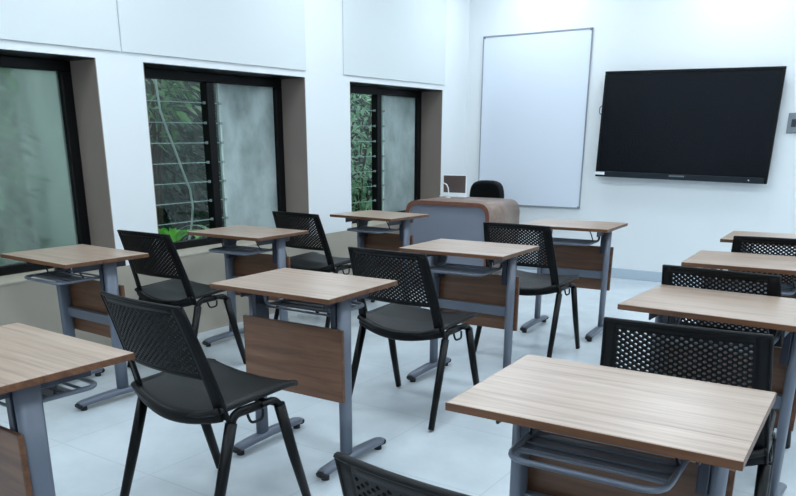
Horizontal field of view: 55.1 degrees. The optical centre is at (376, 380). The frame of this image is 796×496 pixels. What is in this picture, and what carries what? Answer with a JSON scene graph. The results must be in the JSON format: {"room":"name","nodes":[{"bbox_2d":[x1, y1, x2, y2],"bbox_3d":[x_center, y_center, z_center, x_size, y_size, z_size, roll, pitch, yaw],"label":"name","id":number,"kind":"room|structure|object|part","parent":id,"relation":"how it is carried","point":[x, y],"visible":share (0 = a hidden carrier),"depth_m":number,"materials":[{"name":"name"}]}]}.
{"room":"classroom","nodes":[
{"label":"classroom","id":0,"kind":"room"},
{"bbox_2d":[0,0,469,265],"bbox_3d":[-2.006,-1.763,4.120,0.315,2.400,9.807,12,21,33],"label":"wall","id":1,"kind":"structure","parent":0,"point":[120,75],"depth_m":5.94,"materials":[{"name":"white paint"}]},
{"bbox_2d":[0,55,90,275],"bbox_3d":[-2.267,-1.136,4.112,0.070,1.191,1.518,12,21,33],"label":"window","id":2,"kind":"structure","parent":1,"relation":"in","point":[43,205],"depth_m":4.48,"materials":[{"name":"glass"}]},
{"bbox_2d":[0,49,93,60],"bbox_3d":[-2.186,-1.689,3.875,0.314,0.006,1.518,12,21,33],"label":"trim","id":3,"kind":"structure","parent":1,"relation":"attached to","point":[5,52],"depth_m":4.21,"materials":[{"name":"black metal"}]},
{"bbox_2d":[0,267,117,286],"bbox_3d":[-2.179,-0.543,4.237,0.319,0.014,1.530,12,21,33],"label":"trim","id":4,"kind":"structure","parent":1,"relation":"attached to","point":[5,280],"depth_m":4.34,"materials":[{"name":"beige paint"}]},
{"bbox_2d":[0,0,119,51],"bbox_3d":[-3.103,-1.798,2.171,0.012,1.147,5.525,12,21,33],"label":"wall panel","id":5,"kind":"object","parent":1,"relation":"attached to","point":[92,24],"depth_m":4.17,"materials":[{"name":"white paint"}]},
{"bbox_2d":[69,58,115,248],"bbox_3d":[-2.184,-1.116,4.056,0.314,1.207,1.530,12,21,33],"label":"trim","id":6,"kind":"structure","parent":1,"relation":"attached to","point":[83,72],"depth_m":4.60,"materials":[{"name":"grey paint"}]},
{"bbox_2d":[0,225,400,346],"bbox_3d":[-1.999,-0.309,4.581,0.316,0.650,9.807,12,21,33],"label":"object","id":7,"kind":"structure","parent":1,"relation":"attached to","point":[35,304],"depth_m":4.94,"materials":[{"name":"beige paint"}]},
{"bbox_2d":[116,0,305,70],"bbox_3d":[-1.027,-2.701,4.994,0.012,1.147,1.688,12,21,33],"label":"wall panel","id":8,"kind":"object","parent":1,"relation":"attached to","point":[266,33],"depth_m":5.07,"materials":[{"name":"white paint"}]},
{"bbox_2d":[144,68,285,249],"bbox_3d":[-1.197,-1.601,5.566,0.070,1.191,1.518,12,21,33],"label":"window","id":9,"kind":"structure","parent":1,"relation":"in","point":[249,109],"depth_m":5.78,"materials":[{"name":"black metal"}]},
{"bbox_3d":[-0.979,-1.698,5.884,0.006,1.081,0.584,12,21,33],"label":"frosted pane","id":10,"kind":"part","parent":9,"relation":"part of","materials":[{"name":"white glass"}]},
{"bbox_2d":[143,62,303,78],"bbox_3d":[-1.116,-2.155,5.329,0.314,0.006,1.518,12,21,33],"label":"trim","id":11,"kind":"structure","parent":1,"relation":"attached to","point":[146,65],"depth_m":5.24,"materials":[{"name":"black metal"}]},
{"bbox_2d":[143,63,309,244],"bbox_3d":[-1.114,-1.582,5.511,0.314,1.207,1.530,12,21,33],"label":"trim","id":12,"kind":"structure","parent":1,"relation":"attached to","point":[293,90],"depth_m":6.04,"materials":[{"name":"grey paint"}]},
{"bbox_2d":[162,235,300,257],"bbox_3d":[-1.109,-1.009,5.691,0.319,0.014,1.530,12,21,33],"label":"trim","id":13,"kind":"structure","parent":1,"relation":"attached to","point":[186,252],"depth_m":5.46,"materials":[{"name":"beige paint"}]},
{"bbox_2d":[198,307,290,332],"bbox_3d":[-1.870,-0.072,4.554,0.008,0.012,9.795,12,21,33],"label":"baseboard","id":14,"kind":"structure","parent":1,"relation":"attached to","point":[289,307],"depth_m":5.54,"materials":[{"name":"beige paint"}]},
{"bbox_2d":[352,220,386,227],"bbox_3d":[0.091,-1.532,7.323,0.319,0.014,1.515,12,21,33],"label":"trim","id":15,"kind":"structure","parent":1,"relation":"attached to","point":[372,223],"depth_m":7.03,"materials":[{"name":"beige paint"}]},
{"bbox_2d":[350,85,421,222],"bbox_3d":[0.003,-2.124,7.199,0.070,1.191,1.503,12,21,33],"label":"window","id":16,"kind":"structure","parent":1,"relation":"in","point":[396,114],"depth_m":7.43,"materials":[{"name":"black metal"}]},
{"bbox_3d":[0.221,-2.221,7.516,0.006,1.081,0.569,12,21,33],"label":"frosted pane","id":17,"kind":"part","parent":16,"relation":"part of","materials":[{"name":"white glass"}]},
{"bbox_2d":[342,0,446,84],"bbox_3d":[0.198,-3.235,6.658,0.012,1.147,1.630,12,21,33],"label":"wall panel","id":18,"kind":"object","parent":1,"relation":"attached to","point":[401,40],"depth_m":6.68,"materials":[{"name":"white paint"}]},
{"bbox_2d":[350,81,441,91],"bbox_3d":[0.085,-2.677,6.962,0.314,0.006,1.503,12,21,33],"label":"trim","id":19,"kind":"structure","parent":1,"relation":"attached to","point":[351,83],"depth_m":6.96,"materials":[{"name":"black metal"}]},
{"bbox_2d":[350,90,442,211],"bbox_3d":[0.087,-2.105,7.143,0.314,1.207,1.515,12,21,33],"label":"trim","id":20,"kind":"structure","parent":1,"relation":"attached to","point":[431,107],"depth_m":7.67,"materials":[{"name":"beige laminate"}]},
{"bbox_2d":[0,268,795,495],"bbox_3d":[1.056,0.588,2.622,7.143,0.100,9.807,12,21,33],"label":"floor","id":21,"kind":"structure","parent":0,"point":[463,453],"depth_m":3.60,"materials":[{"name":"tile"}]},
{"bbox_2d":[0,323,134,495],"bbox_3d":[-1.047,0.283,2.204,0.608,0.750,0.467,13,22,35],"label":"student desk","id":22,"kind":"object","parent":21,"relation":"on","point":[33,360],"visible":1,"depth_m":1.99,"materials":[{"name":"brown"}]},
{"bbox_3d":[-1.102,0.235,2.113,0.514,0.298,0.016,13,22,35],"label":"modesty panel","id":23,"kind":"part","parent":22,"relation":"part of","materials":[{"name":"laminate"}]},
{"bbox_3d":[-0.889,0.327,2.034,0.036,0.679,0.072,13,22,35],"label":"leg","id":24,"kind":"part","parent":22,"relation":"part of","materials":[{"name":"grey metal"}]},
{"bbox_2d":[0,377,96,406],"bbox_3d":[-1.004,-0.025,2.169,0.361,0.098,0.285,12,21,33],"label":"basket","id":25,"kind":"object","parent":22,"relation":"on","point":[55,392],"depth_m":2.12,"materials":[{"name":"grey metal"}]},
{"bbox_2d":[0,244,148,410],"bbox_3d":[-1.552,-0.294,4.032,0.608,0.750,0.467,13,22,36],"label":"student desk","id":26,"kind":"object","parent":21,"relation":"on","point":[82,307],"visible":0.69,"depth_m":3.96,"materials":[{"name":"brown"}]},
{"bbox_2d":[24,265,99,284],"bbox_3d":[-1.597,-0.567,3.884,0.364,0.098,0.289,12,21,33],"label":"basket","id":27,"kind":"object","parent":26,"relation":"on","point":[63,276],"depth_m":3.89,"materials":[{"name":"grey metal"}]},
{"bbox_3d":[-1.707,-0.357,4.199,0.036,0.679,0.072,13,22,36],"label":"leg","id":28,"kind":"part","parent":26,"relation":"part of","materials":[{"name":"grey metal"}]},
{"bbox_3d":[-1.496,-0.387,4.078,0.514,0.298,0.016,13,22,36],"label":"modesty panel","id":29,"kind":"part","parent":26,"relation":"part of","materials":[{"name":"laminate"}]},
{"bbox_3d":[-1.341,-0.272,3.927,0.036,0.679,0.072,13,22,36],"label":"leg","id":30,"kind":"part","parent":26,"relation":"part of","materials":[{"name":"grey metal"}]},
{"bbox_2d":[117,230,245,367],"bbox_3d":[-1.147,-0.476,4.462,0.531,0.828,0.534,12,21,33],"label":"chair","id":31,"kind":"object","parent":21,"relation":"on","point":[179,291],"visible":0.88,"depth_m":4.26,"materials":[{"name":"black plastic"}]},
{"bbox_3d":[-1.249,-0.618,4.265,0.497,0.439,0.180,12,21,33],"label":"backrest","id":32,"kind":"part","parent":31,"relation":"part of","materials":[{"name":"black plastic"}]},
{"bbox_3d":[-1.123,-0.518,4.485,0.486,0.084,0.402,12,21,33],"label":"seat","id":33,"kind":"part","parent":31,"relation":"part of","materials":[{"name":"black plastic"}]},
{"bbox_3d":[-1.030,-0.202,4.274,0.034,0.419,0.170,9,20,27],"label":"leg","id":34,"kind":"part","parent":31,"relation":"part of","materials":[{"name":"black metal"}]},
{"bbox_3d":[-0.938,-0.445,4.350,0.038,0.077,0.266,12,21,33],"label":"rail","id":35,"kind":"part","parent":31,"relation":"part of","materials":[{"name":"black metal"}]},
{"bbox_3d":[-0.835,-0.289,4.537,0.034,0.423,0.153,15,23,40],"label":"leg","id":36,"kind":"part","parent":31,"relation":"part of","materials":[{"name":"black metal"}]},
{"bbox_2d":[99,291,310,495],"bbox_3d":[-0.613,0.076,2.715,0.531,0.828,0.534,13,22,36],"label":"chair","id":37,"kind":"object","parent":21,"relation":"on","point":[191,387],"visible":0.99,"depth_m":2.56,"materials":[{"name":"black plastic"}]},
{"bbox_3d":[-0.897,0.261,2.812,0.034,0.419,0.170,17,24,42],"label":"leg","id":38,"kind":"part","parent":37,"relation":"part of","materials":[{"name":"black metal"}]},
{"bbox_3d":[-0.724,-0.068,2.524,0.497,0.439,0.180,13,22,36],"label":"backrest","id":39,"kind":"part","parent":37,"relation":"part of","materials":[{"name":"black plastic"}]},
{"bbox_3d":[-0.686,0.178,3.064,0.034,0.423,0.153,10,20,29],"label":"leg","id":40,"kind":"part","parent":37,"relation":"part of","materials":[{"name":"black metal"}]},
{"bbox_3d":[-0.587,0.034,2.736,0.486,0.084,0.401,13,22,36],"label":"seat","id":41,"kind":"part","parent":37,"relation":"part of","materials":[{"name":"black plastic"}]},
{"bbox_3d":[-0.512,0.352,2.520,0.034,0.419,0.170,11,21,31],"label":"leg","id":42,"kind":"part","parent":37,"relation":"part of","materials":[{"name":"black metal"}]},
{"bbox_3d":[-0.412,0.111,2.590,0.038,0.077,0.266,13,22,36],"label":"rail","id":43,"kind":"part","parent":37,"relation":"part of","materials":[{"name":"black metal"}]},
{"bbox_3d":[-0.301,0.269,2.772,0.153,0.423,0.034,-16,24,-41],"label":"leg","id":44,"kind":"part","parent":37,"relation":"part of","materials":[{"name":"black metal"}]},
{"bbox_2d":[187,225,308,346],"bbox_3d":[-0.814,-0.589,4.951,0.608,0.750,0.467,12,21,33],"label":"student desk","id":45,"kind":"object","parent":21,"relation":"on","point":[240,261],"visible":0.73,"depth_m":4.89,"materials":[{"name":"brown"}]},
{"bbox_3d":[-0.979,-0.649,5.110,0.036,0.679,0.072,12,21,33],"label":"leg","id":46,"kind":"part","parent":45,"relation":"part of","materials":[{"name":"grey metal"}]},
{"bbox_2d":[208,238,271,255],"bbox_3d":[-0.859,-0.861,4.801,0.355,0.098,0.275,12,21,33],"label":"basket","id":47,"kind":"object","parent":45,"relation":"on","point":[231,248],"depth_m":4.80,"materials":[{"name":"grey metal"}]},
{"bbox_3d":[-0.763,-0.682,5.000,0.514,0.298,0.016,12,21,33],"label":"modesty panel","id":48,"kind":"part","parent":45,"relation":"part of","materials":[{"name":"laminate"}]},
{"bbox_3d":[-0.599,-0.570,4.857,0.036,0.679,0.072,12,21,33],"label":"leg","id":49,"kind":"part","parent":45,"relation":"part of","materials":[{"name":"grey metal"}]},
{"bbox_2d":[210,268,397,480],"bbox_3d":[-0.294,-0.045,3.229,0.608,0.750,0.467,11,21,32],"label":"student desk","id":50,"kind":"object","parent":21,"relation":"on","point":[318,358],"visible":0.91,"depth_m":3.10,"materials":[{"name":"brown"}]},
{"bbox_3d":[-0.511,-0.081,3.314,0.036,0.679,0.072,11,21,32],"label":"leg","id":51,"kind":"part","parent":50,"relation":"part of","materials":[{"name":"grey metal"}]},
{"bbox_3d":[-0.345,-0.092,3.134,0.514,0.298,0.016,11,21,32],"label":"modesty panel","id":52,"kind":"part","parent":50,"relation":"part of","materials":[{"name":"laminate"}]},
{"bbox_2d":[263,296,363,316],"bbox_3d":[-0.253,-0.354,3.195,0.358,0.098,0.280,12,21,33],"label":"basket","id":53,"kind":"object","parent":50,"relation":"on","point":[290,303],"depth_m":3.19,"materials":[{"name":"grey metal"}]},
{"bbox_3d":[-0.126,-0.004,3.067,0.036,0.679,0.072,11,21,32],"label":"leg","id":54,"kind":"part","parent":50,"relation":"part of","materials":[{"name":"grey metal"}]},
{"bbox_2d":[272,211,367,327],"bbox_3d":[-0.419,-0.812,5.512,0.531,0.828,0.534,13,22,36],"label":"chair","id":55,"kind":"object","parent":21,"relation":"on","point":[312,261],"visible":0.75,"depth_m":5.29,"materials":[{"name":"black plastic"}]},
{"bbox_3d":[-0.703,-0.627,5.607,0.034,0.419,0.170,16,24,42],"label":"leg","id":56,"kind":"part","parent":55,"relation":"part of","materials":[{"name":"black metal"}]},
{"bbox_3d":[-0.528,-0.955,5.320,0.497,0.439,0.180,13,22,36],"label":"backrest","id":57,"kind":"part","parent":55,"relation":"part of","materials":[{"name":"black plastic"}]},
{"bbox_3d":[-0.393,-0.854,5.533,0.486,0.084,0.402,13,22,36],"label":"seat","id":58,"kind":"part","parent":55,"relation":"part of","materials":[{"name":"black plastic"}]},
{"bbox_3d":[-0.316,-0.536,5.317,0.034,0.419,0.170,10,20,30],"label":"leg","id":59,"kind":"part","parent":55,"relation":"part of","materials":[{"name":"black metal"}]},
{"bbox_3d":[-0.216,-0.778,5.389,0.038,0.077,0.266,13,22,36],"label":"rail","id":60,"kind":"part","parent":55,"relation":"part of","materials":[{"name":"black metal"}]},
{"bbox_2d":[330,210,428,306],"bbox_3d":[0.023,-0.924,5.995,0.608,0.750,0.467,14,23,38],"label":"student desk","id":61,"kind":"object","parent":21,"relation":"on","point":[379,238],"visible":0.62,"depth_m":5.92,"materials":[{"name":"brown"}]},
{"bbox_3d":[-0.126,-0.988,6.168,0.036,0.679,0.072,14,23,38],"label":"leg","id":62,"kind":"part","parent":61,"relation":"part of","materials":[{"name":"grey metal"}]},
{"bbox_2d":[347,219,398,233],"bbox_3d":[-0.024,-1.196,5.849,0.371,0.098,0.299,12,21,33],"label":"basket","id":63,"kind":"object","parent":61,"relation":"on","point":[363,223],"depth_m":5.85,"materials":[{"name":"grey metal"}]},
{"bbox_3d":[0.081,-1.015,6.039,0.514,0.298,0.016,14,23,38],"label":"modesty panel","id":64,"kind":"part","parent":61,"relation":"part of","materials":[{"name":"laminate"}]},
{"bbox_3d":[0.229,-0.899,5.882,0.036,0.679,0.072,14,23,38],"label":"leg","id":65,"kind":"part","parent":61,"relation":"part of","materials":[{"name":"grey metal"}]},
{"bbox_2d":[333,452,470,495],"bbox_3d":[0.240,0.485,1.414,0.531,0.828,0.534,12,21,33],"label":"chair","id":66,"kind":"object","parent":21,"relation":"on","point":[357,477],"visible":1,"depth_m":1.17,"materials":[{"name":"black plastic"}]},
{"bbox_2d":[348,247,478,429],"bbox_3d":[0.177,-0.255,3.745,0.531,0.828,0.534,12,21,34],"label":"chair","id":67,"kind":"object","parent":21,"relation":"on","point":[400,319],"visible":0.84,"depth_m":3.56,"materials":[{"name":"black plastic"}]},
{"bbox_3d":[-0.108,-0.066,3.831,0.034,0.419,0.170,15,23,40],"label":"leg","id":68,"kind":"part","parent":67,"relation":"part of","materials":[{"name":"black metal"}]},
{"bbox_3d":[0.091,-0.152,4.092,0.034,0.423,0.153,9,20,27],"label":"leg","id":69,"kind":"part","parent":67,"relation":"part of","materials":[{"name":"black metal"}]},
{"bbox_3d":[0.072,-0.396,3.550,0.497,0.439,0.180,12,21,34],"label":"backrest","id":70,"kind":"part","parent":67,"relation":"part of","materials":[{"name":"black plastic"}]},
{"bbox_3d":[0.202,-0.296,3.768,0.486,0.084,0.401,12,21,34],"label":"seat","id":71,"kind":"part","parent":67,"relation":"part of","materials":[{"name":"black plastic"}]},
{"bbox_3d":[0.290,0.020,3.555,0.034,0.419,0.170,10,20,28],"label":"leg","id":72,"kind":"part","parent":67,"relation":"part of","materials":[{"name":"black metal"}]},
{"bbox_3d":[0.384,-0.222,3.630,0.038,0.077,0.266,12,21,34],"label":"rail","id":73,"kind":"part","parent":67,"relation":"part of","materials":[{"name":"black metal"}]},
{"bbox_3d":[0.489,-0.066,3.816,0.034,0.423,0.153,16,24,41],"label":"leg","id":74,"kind":"part","parent":67,"relation":"part of","materials":[{"name":"black metal"}]},
{"bbox_2d":[406,197,519,287],"bbox_3d":[0.776,-1.242,6.929,0.835,0.785,0.600,12,21,33],"label":"desk","id":75,"kind":"object","parent":21,"relation":"on","point":[457,218],"visible":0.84,"depth_m":6.65,"materials":[{"name":"laminate"}]},
{"bbox_3d":[0.626,-1.159,6.732,0.764,0.749,0.020,12,21,33],"label":"panel","id":76,"kind":"part","parent":75,"relation":"part of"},
{"bbox_2d":[440,175,467,197],"bbox_3d":[0.719,-1.805,7.085,0.260,0.195,0.080,12,21,33],"label":"display","id":77,"kind":"object","parent":75,"relation":"on","point":[457,184],"visible":0.99,"depth_m":7.08,"materials":[{"name":"white plastic"}]},
{"bbox_2d":[398,239,538,381],"bbox_3d":[0.501,-0.360,4.213,0.608,0.750,0.467,11,21,32],"label":"student desk","id":78,"kind":"object","parent":21,"relation":"on","point":[460,288],"visible":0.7,"depth_m":4.17,"materials":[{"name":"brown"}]},
{"bbox_3d":[0.334,-0.419,4.369,0.036,0.679,0.072,11,21,32],"label":"leg","id":79,"kind":"part","parent":78,"relation":"part of","materials":[{"name":"grey metal"}]},
{"bbox_2d":[430,255,501,276],"bbox_3d":[0.458,-0.632,4.062,0.358,0.098,0.281,12,21,33],"label":"basket","id":80,"kind":"object","parent":78,"relation":"on","point":[440,266],"depth_m":4.05,"materials":[{"name":"grey metal"}]},
{"bbox_3d":[0.552,-0.454,4.263,0.514,0.298,0.016,11,21,32],"label":"modesty panel","id":81,"kind":"part","parent":78,"relation":"part of","materials":[{"name":"laminate"}]},
{"bbox_3d":[0.719,-0.343,4.123,0.036,0.679,0.072,11,21,32],"label":"leg","id":82,"kind":"part","parent":78,"relation":"part of","materials":[{"name":"grey metal"}]},
{"bbox_2d":[469,180,503,197],"bbox_3d":[0.988,-1.485,7.483,0.544,0.911,0.543,12,21,33],"label":"office chair","id":83,"kind":"object","parent":21,"relation":"on","point":[481,188],"visible":0.16,"depth_m":7.47,"materials":[{"name":"black leather"}]},
{"bbox_2d":[474,222,579,357],"bbox_3d":[0.954,-0.582,4.768,0.531,0.828,0.534,12,21,34],"label":"chair","id":84,"kind":"object","parent":21,"relation":"on","point":[531,284],"visible":0.67,"depth_m":4.55,"materials":[{"name":"black plastic"}]},
{"bbox_3d":[0.668,-0.393,4.854,0.034,0.419,0.170,15,23,40],"label":"leg","id":85,"kind":"part","parent":84,"relation":"part of","materials":[{"name":"black metal"}]},
{"bbox_3d":[0.849,-0.724,4.573,0.497,0.439,0.180,12,21,34],"label":"backrest","id":86,"kind":"part","parent":84,"relation":"part of","materials":[{"name":"black plastic"}]},
{"bbox_3d":[0.978,-0.624,4.790,0.486,0.084,0.401,12,21,34],"label":"seat","id":87,"kind":"part","parent":84,"relation":"part of","materials":[{"name":"black plastic"}]},
{"bbox_3d":[1.066,-0.307,4.578,0.034,0.419,0.170,10,20,28],"label":"leg","id":88,"kind":"part","parent":84,"relation":"part of","materials":[{"name":"black metal"}]},
{"bbox_3d":[1.160,-0.550,4.652,0.038,0.077,0.266,12,21,34],"label":"rail","id":89,"kind":"part","parent":84,"relation":"part of","materials":[{"name":"black metal"}]},
{"bbox_3d":[1.266,-0.393,4.838,0.034,0.423,0.153,16,24,41],"label":"leg","id":90,"kind":"part","parent":84,"relation":"part of","materials":[{"name":"black metal"}]},
{"bbox_2d":[520,218,627,341],"bbox_3d":[1.340,-0.707,5.293,0.608,0.750,0.467,11,21,31],"label":"student desk","id":91,"kind":"object","parent":21,"relation":"on","point":[593,264],"visible":0.66,"depth_m":5.25,"materials":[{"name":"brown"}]},
{"bbox_3d":[1.169,-0.764,5.446,0.036,0.679,0.072,11,21,31],"label":"leg","id":92,"kind":"part","parent":91,"relation":"part of","materials":[{"name":"grey metal"}]},
{"bbox_2d":[539,229,599,245],"bbox_3d":[1.298,-0.978,5.142,0.362,0.098,0.286,12,21,33],"label":"basket","id":93,"kind":"object","parent":91,"relation":"on","point":[559,241],"depth_m":5.07,"materials":[{"name":"grey metal"}]},
{"bbox_3d":[1.389,-0.800,5.344,0.514,0.298,0.016,11,21,31],"label":"modesty panel","id":94,"kind":"part","parent":91,"relation":"part of","materials":[{"name":"laminate"}]},
{"bbox_3d":[1.559,-0.690,5.207,0.036,0.679,0.072,11,21,31],"label":"leg","id":95,"kind":"part","parent":91,"relation":"part of","materials":[{"name":"grey metal"}]},
{"bbox_2d":[445,354,776,495],"bbox_3d":[0.537,0.395,1.831,0.608,0.750,0.467,11,21,31],"label":"student desk","id":96,"kind":"object","parent":21,"relation":"on","point":[579,429],"visible":1,"depth_m":1.68,"materials":[{"name":"laminate"}]},
{"bbox_3d":[0.367,0.337,1.985,0.036,0.679,0.072,11,21,31],"label":"leg","id":97,"kind":"part","parent":96,"relation":"part of","materials":[{"name":"grey metal"}]},
{"bbox_2d":[508,428,688,493],"bbox_3d":[0.494,0.124,1.680,0.361,0.098,0.284,12,21,33],"label":"basket","id":98,"kind":"object","parent":96,"relation":"on","point":[644,465],"depth_m":1.64,"materials":[{"name":"grey metal"}]},
{"bbox_3d":[0.586,0.302,1.881,0.514,0.298,0.016,11,21,31],"label":"modesty panel","id":99,"kind":"part","parent":96,"relation":"part of","materials":[{"name":"laminate"}]},
{"bbox_3d":[0.755,0.412,1.743,0.036,0.679,0.072,11,21,31],"label":"leg","id":100,"kind":"part","parent":96,"relation":"part of","materials":[{"name":"grey metal"}]},
{"bbox_2d":[600,317,776,495],"bbox_3d":[0.944,0.182,2.360,0.531,0.828,0.534,10,20,29],"label":"chair","id":101,"kind":"object","parent":21,"relation":"on","point":[762,455],"visible":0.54,"depth_m":2.07,"materials":[{"name":"black plastic"}]},
{"bbox_3d":[0.965,0.140,2.384,0.486,0.084,0.401,10,20,29],"label":"seat","id":102,"kind":"part","parent":101,"relation":"part of","materials":[{"name":"black plastic"}]},
{"bbox_3d":[1.084,0.453,2.182,0.034,0.419,0.170,7,19,23],"label":"leg","id":103,"kind":"part","parent":101,"relation":"part of","materials":[{"name":"black metal"}]},
{"bbox_3d":[1.162,0.207,2.265,0.038,0.077,0.266,10,20,29],"label":"rail","id":104,"kind":"part","parent":101,"relation":"part of","materials":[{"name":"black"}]},
{"bbox_3d":[1.254,0.361,2.461,0.034,0.423,0.153,13,22,36],"label":"leg","id":105,"kind":"part","parent":101,"relation":"part of","materials":[{"name":"black metal"}]},
{"bbox_2d":[617,284,795,495],"bbox_3d":[1.234,0.087,2.793,0.608,0.750,0.467,13,22,35],"label":"student desk","id":106,"kind":"object","parent":21,"relation":"on","point":[663,303],"visible":0.47,"depth_m":2.67,"materials":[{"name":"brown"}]},
{"bbox_3d":[1.077,0.025,2.959,0.036,0.679,0.072,13,22,35],"label":"leg","id":107,"kind":"part","parent":106,"relation":"part of","materials":[{"name":"grey metal"}]},
{"bbox_2d":[657,316,780,353],"bbox_3d":[1.188,-0.185,2.645,0.362,0.098,0.286,12,21,33],"label":"basket","id":108,"kind":"object","parent":106,"relation":"on","point":[669,319],"depth_m":2.59,"materials":[{"name":"grey metal"}]},
{"bbox_3d":[1.289,-0.006,2.840,0.514,0.298,0.016,13,22,35],"label":"modesty panel","id":109,"kind":"part","parent":106,"relation":"part of","materials":[{"name":"laminate"}]},
{"bbox_3d":[1.445,0.109,2.690,0.036,0.679,0.072,13,22,35],"label":"leg","id":110,"kind":"part","parent":106,"relation":"part of","materials":[{"name":"grey metal"}]},
{"bbox_2d":[661,264,791,448],"bbox_3d":[1.452,-0.085,3.196,0.531,0.828,0.534,14,22,37],"label":"chair","id":111,"kind":"object","parent":21,"relation":"on","point":[773,286],"visible":0.32,"depth_m":2.91,"materials":[{"name":"black plastic"}]},
{"bbox_3d":[1.339,-0.229,3.006,0.497,0.439,0.180,14,22,37],"label":"backrest","id":112,"kind":"part","parent":111,"relation":"part of","materials":[{"name":"black plastic"}]},
{"bbox_3d":[1.764,0.108,3.250,0.153,0.423,0.034,-16,24,-41],"label":"leg","id":113,"kind":"part","parent":111,"relation":"part of","materials":[{"name":"black metal"}]},
{"bbox_2d":[681,250,795,341],"bbox_3d":[1.814,-0.208,3.717,0.608,0.750,0.467,11,21,31],"label":"student desk","id":114,"kind":"object","parent":21,"relation":"on","point":[764,263],"visible":0.27,"depth_m":3.57,"materials":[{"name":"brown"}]},
{"bbox_2d":[710,269,795,295],"bbox_3d":[1.772,-0.480,3.566,0.362,0.098,0.286,12,21,33],"label":"basket","id":115,"kind":"object","parent":114,"relation":"on","point":[787,289],"depth_m":3.44,"materials":[{"name":"grey"}]},
{"bbox_3d":[1.863,-0.302,3.768,0.514,0.298,0.016,11,21,31],"label":"modesty panel","id":116,"kind":"part","parent":114,"relation":"part of","materials":[{"name":"laminate"}]},
{"bbox_2d":[720,231,795,283],"bbox_3d":[2.362,-0.468,4.529,0.608,0.750,0.467,11,21,31],"label":"student desk","id":117,"kind":"object","parent":21,"relation":"on","point":[728,238],"visible":0.06,"depth_m":4.52,"materials":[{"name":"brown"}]},
{"bbox_2d":[730,236,795,283],"bbox_3d":[2.140,-0.376,4.103,0.531,0.828,0.534,11,21,31],"label":"chair","id":118,"kind":"object","parent":21,"relation":"on","point":[737,244],"visible":0.26,"depth_m":3.84,"materials":[{"name":"black plastic"}]},
{"bbox_2d":[465,0,795,271],"bbox_3d":[3.763,-2.091,6.155,7.793,3.050,0.150,12,21,33],"label":"wall","id":119,"kind":"structure","parent":0,"point":[669,222],"depth_m":6.88,"materials":[{"name":"white paint"}]},
{"bbox_2d":[478,27,592,208],"bbox_3d":[1.532,-2.553,7.537,1.120,1.632,0.022,12,21,33],"label":"whiteboard","id":120,"kind":"object","parent":119,"relation":"attached to","point":[535,90],"visible":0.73,"depth_m":7.50,"materials":[{"name":"white plastic"}]},
{"bbox_2d":[517,259,700,285],"bbox_3d":[3.865,-0.728,6.412,7.143,0.095,0.012,12,21,33],"label":"baseboard","id":121,"kind":"structure","parent":119,"relation":"attached to","point":[643,275],"depth_m":7.32,"materials":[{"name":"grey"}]},
{"bbox_2d":[595,66,786,183],"bbox_3d":[2.697,-2.247,6.727,1.524,0.925,0.101,13,22,33],"label":"wall display","id":122,"kind":"object","parent":119,"relation":"attached to","point":[704,124],"visible":1,"depth_m":6.65,"materials":[{"name":"glass"},{"name":"black plastic"}]},
{"bbox_2d":[786,113,795,132],"bbox_3d":[3.462,-2.113,6.261,0.150,0.160,0.018,12,21,33],"label":"switch plate","id":123,"kind":"object","parent":119,"relation":"attached to","point":[791,125],"visible":1,"depth_m":6.28,"materials":[{"name":"grey plastic"}]},
{"label":"outside","id":124,"kind":"structure","parent":0,"visible":0},
{"bbox_3d":[-4.069,-1.579,10.180,9.642,0.100,28.000,12,21,33],"label":"ground","id":125,"kind":"structure","parent":124,"visible":0},
{"bbox_2d":[145,78,201,233],"bbox_3d":[-2.120,-2.086,7.114,1.225,2.711,1.192,12,21,33],"label":"leafy shrub","id":126,"kind":"object","parent":125,"relation":"on","point":[164,93],"visible":0.21,"depth_m":7.04,"materials":[{"name":"green plant"}]},
{"bbox_2d":[154,79,193,239],"bbox_3d":[-1.596,-1.785,6.003,0.018,2.801,0.323,12,21,33],"label":"vine","id":127,"kind":"object","parent":125,"relation":"on","point":[155,80],"visible":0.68,"depth_m":6.03,"materials":[{"name":"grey plant"}]},
{"bbox_2d":[158,228,199,241],"bbox_3d":[-1.784,-0.967,6.776,0.694,0.775,0.763,-5,18,-14],"label":"leaf plant","id":128,"kind":"object","parent":125,"relation":"on","point":[175,234],"visible":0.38,"depth_m":6.66,"materials":[{"name":"green plant"}]},
{"bbox_2d":[146,80,221,240],"bbox_3d":[-2.505,-2.366,8.280,1.756,2.546,1.801,12,21,33],"label":"leafy shrub","id":129,"kind":"object","parent":125,"relation":"on","point":[172,209],"visible":0.21,"depth_m":8.19,"materials":[{"name":"green plant"}]},
{"bbox_2d":[179,224,208,240],"bbox_3d":[-1.385,-1.089,7.220,1.019,0.736,1.155,-9,20,-27],"label":"leaf plant","id":130,"kind":"object","parent":125,"relation":"on","point":[203,227],"visible":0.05,"depth_m":7.25,"materials":[{"name":"green plant"}]},
{"bbox_2d":[146,78,371,239],"bbox_3d":[-2.620,-3.503,9.779,0.200,3.800,26.000,12,21,33],"label":"wall","id":131,"kind":"structure","parent":125,"relation":"on","point":[199,142],"depth_m":10.07,"materials":[{"name":"concrete"}]},
{"bbox_2d":[350,93,371,211],"bbox_3d":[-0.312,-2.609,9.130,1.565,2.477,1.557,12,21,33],"label":"leafy shrub","id":132,"kind":"object","parent":125,"relation":"on","point":[358,206],"visible":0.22,"depth_m":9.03,"materials":[{"name":"green plant"}]}
]}

